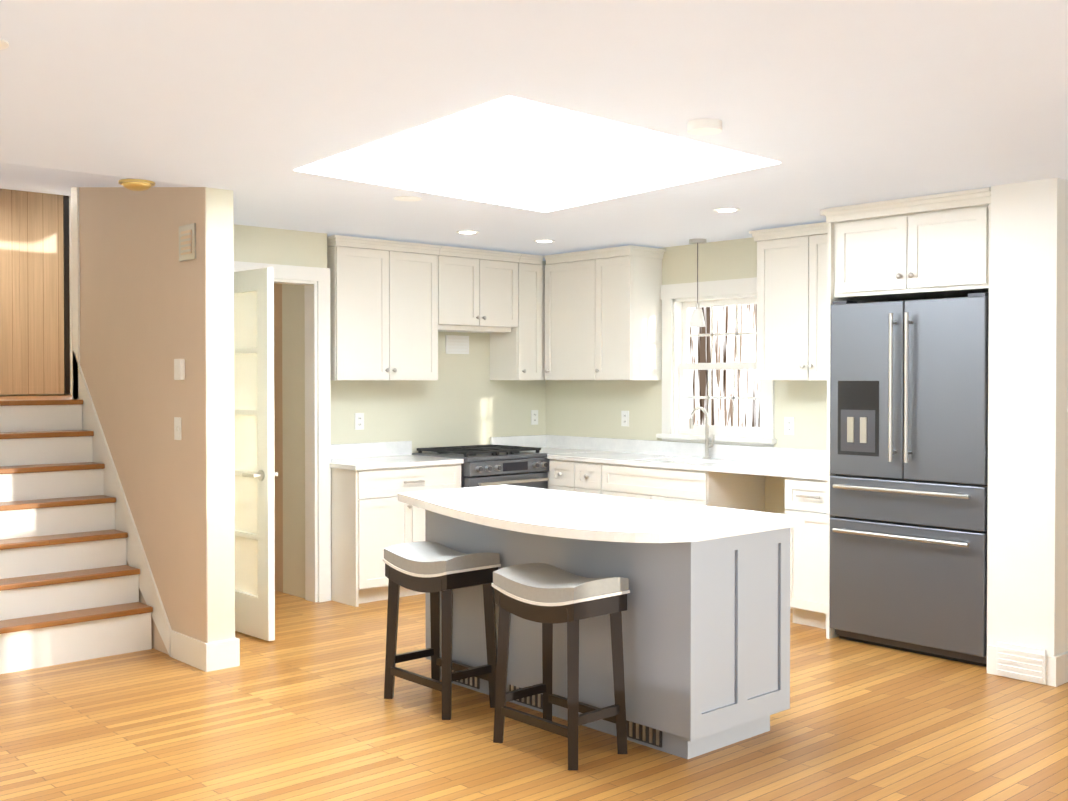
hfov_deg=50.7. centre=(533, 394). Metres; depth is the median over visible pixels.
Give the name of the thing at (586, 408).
wall
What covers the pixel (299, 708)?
floor
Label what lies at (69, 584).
stairs
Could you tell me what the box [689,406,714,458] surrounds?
faucet
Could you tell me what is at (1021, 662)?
air vent
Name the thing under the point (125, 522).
trim
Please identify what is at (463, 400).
wall
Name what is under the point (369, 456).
countertop
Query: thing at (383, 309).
upper cabinet
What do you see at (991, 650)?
baseboard
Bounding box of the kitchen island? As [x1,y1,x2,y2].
[425,520,789,758]
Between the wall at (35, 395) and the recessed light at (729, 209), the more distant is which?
the wall at (35, 395)
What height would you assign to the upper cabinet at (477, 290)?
0.590 m
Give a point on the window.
(677, 365)
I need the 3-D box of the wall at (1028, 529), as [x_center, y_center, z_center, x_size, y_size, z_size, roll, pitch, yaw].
[2.672,0.174,5.764,0.779,2.430,0.325,-1,1,-42]
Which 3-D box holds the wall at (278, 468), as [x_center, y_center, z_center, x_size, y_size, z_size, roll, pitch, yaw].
[-2.201,0.099,7.592,1.055,2.530,1.079,-1,1,-42]
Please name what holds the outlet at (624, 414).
attached to the wall at (586, 408)
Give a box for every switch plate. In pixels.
[174,359,184,379]
[174,417,181,439]
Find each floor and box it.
[0,395,71,399]
[0,590,1067,800]
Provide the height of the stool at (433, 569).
0.704 m
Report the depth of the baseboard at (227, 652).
5.73 m
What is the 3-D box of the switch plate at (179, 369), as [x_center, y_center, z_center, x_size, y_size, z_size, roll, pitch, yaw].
[-1.840,-0.132,5.843,0.026,0.110,0.080,-1,1,-42]
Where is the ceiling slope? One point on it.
(19, 177)
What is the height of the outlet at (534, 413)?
0.118 m
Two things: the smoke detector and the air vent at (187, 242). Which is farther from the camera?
the air vent at (187, 242)
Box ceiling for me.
[0,0,1067,260]
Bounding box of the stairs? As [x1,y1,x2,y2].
[0,399,152,673]
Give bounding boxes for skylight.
[294,96,780,211]
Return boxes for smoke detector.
[687,118,721,134]
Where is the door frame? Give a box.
[234,261,330,601]
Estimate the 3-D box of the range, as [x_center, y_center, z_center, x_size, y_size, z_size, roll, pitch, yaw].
[-0.376,0.873,8.263,0.754,0.962,0.736,-1,1,-42]
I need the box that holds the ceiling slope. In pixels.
[0,162,199,195]
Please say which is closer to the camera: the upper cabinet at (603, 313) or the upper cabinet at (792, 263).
the upper cabinet at (792, 263)
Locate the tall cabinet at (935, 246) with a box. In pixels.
[820,187,990,644]
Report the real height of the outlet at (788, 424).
0.118 m
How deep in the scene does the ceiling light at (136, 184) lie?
5.43 m
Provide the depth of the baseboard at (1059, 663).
5.40 m
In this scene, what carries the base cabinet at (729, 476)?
on the floor at (299, 708)
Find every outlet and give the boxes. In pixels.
[355,413,363,429]
[531,410,537,424]
[621,411,628,426]
[784,417,793,434]
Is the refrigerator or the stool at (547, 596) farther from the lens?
the refrigerator
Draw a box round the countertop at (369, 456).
[329,441,463,469]
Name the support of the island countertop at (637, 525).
on the kitchen island
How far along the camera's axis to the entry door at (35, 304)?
8.37 m
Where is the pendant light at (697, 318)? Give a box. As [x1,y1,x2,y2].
[689,239,706,326]
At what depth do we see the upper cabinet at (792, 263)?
7.01 m
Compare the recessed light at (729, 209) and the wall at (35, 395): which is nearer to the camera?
the recessed light at (729, 209)
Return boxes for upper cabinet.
[327,235,440,379]
[438,246,520,332]
[490,254,544,379]
[544,245,665,379]
[749,222,827,380]
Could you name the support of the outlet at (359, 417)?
attached to the wall at (463, 400)
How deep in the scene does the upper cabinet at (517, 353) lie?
8.62 m
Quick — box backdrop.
[688,304,759,426]
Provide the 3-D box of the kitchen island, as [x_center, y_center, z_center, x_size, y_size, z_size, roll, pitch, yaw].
[0.267,0.969,5.102,0.640,0.860,1.681,-1,1,-42]
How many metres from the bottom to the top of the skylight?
0.003 m
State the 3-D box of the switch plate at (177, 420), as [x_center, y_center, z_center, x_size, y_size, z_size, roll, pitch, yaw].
[-1.864,0.176,5.885,0.012,0.118,0.075,-1,1,-42]
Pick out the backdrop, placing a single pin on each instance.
(747, 411)
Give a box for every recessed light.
[0,38,8,49]
[394,196,421,201]
[456,230,478,233]
[534,239,554,242]
[713,207,739,211]
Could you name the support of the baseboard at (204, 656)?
attached to the wall at (152, 307)
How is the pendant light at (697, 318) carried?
hanging from the ceiling
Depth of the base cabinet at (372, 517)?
7.39 m
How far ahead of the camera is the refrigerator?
5.96 m
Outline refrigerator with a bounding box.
[830,293,988,666]
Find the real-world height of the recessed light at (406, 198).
0.007 m
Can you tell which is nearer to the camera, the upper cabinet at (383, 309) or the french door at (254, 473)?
the french door at (254, 473)
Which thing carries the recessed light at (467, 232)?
in the ceiling
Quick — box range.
[412,444,549,488]
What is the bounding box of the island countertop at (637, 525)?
[398,484,804,551]
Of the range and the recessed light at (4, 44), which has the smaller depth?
the recessed light at (4, 44)
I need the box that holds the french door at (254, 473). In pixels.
[234,267,277,640]
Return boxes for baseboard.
[170,630,211,671]
[212,637,239,666]
[987,645,1049,685]
[1050,651,1067,686]
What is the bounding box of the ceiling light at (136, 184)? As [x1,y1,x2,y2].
[118,178,154,190]
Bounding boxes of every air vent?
[179,223,195,261]
[445,335,468,353]
[996,641,1045,684]
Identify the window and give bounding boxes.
[656,277,776,446]
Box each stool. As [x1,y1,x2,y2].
[383,541,500,719]
[491,563,629,769]
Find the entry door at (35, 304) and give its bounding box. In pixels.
[0,189,71,394]
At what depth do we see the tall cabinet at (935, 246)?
6.01 m
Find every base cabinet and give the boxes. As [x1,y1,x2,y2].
[331,464,460,606]
[490,435,826,628]
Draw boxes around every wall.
[0,394,67,395]
[79,187,234,654]
[233,224,326,597]
[274,283,282,591]
[330,261,545,452]
[546,237,826,513]
[988,178,1067,655]
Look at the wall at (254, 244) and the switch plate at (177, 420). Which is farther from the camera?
the wall at (254, 244)
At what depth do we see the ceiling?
3.79 m
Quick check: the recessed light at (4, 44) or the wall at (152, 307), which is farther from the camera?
the wall at (152, 307)
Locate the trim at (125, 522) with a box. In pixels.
[71,187,171,655]
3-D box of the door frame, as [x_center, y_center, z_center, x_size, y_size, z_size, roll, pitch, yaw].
[-1.772,0.270,7.162,1.020,2.200,0.145,-1,1,-42]
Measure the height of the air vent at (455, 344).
0.140 m
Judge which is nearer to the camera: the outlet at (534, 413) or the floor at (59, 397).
the floor at (59, 397)
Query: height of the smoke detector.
0.034 m
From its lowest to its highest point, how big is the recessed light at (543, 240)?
0.007 m

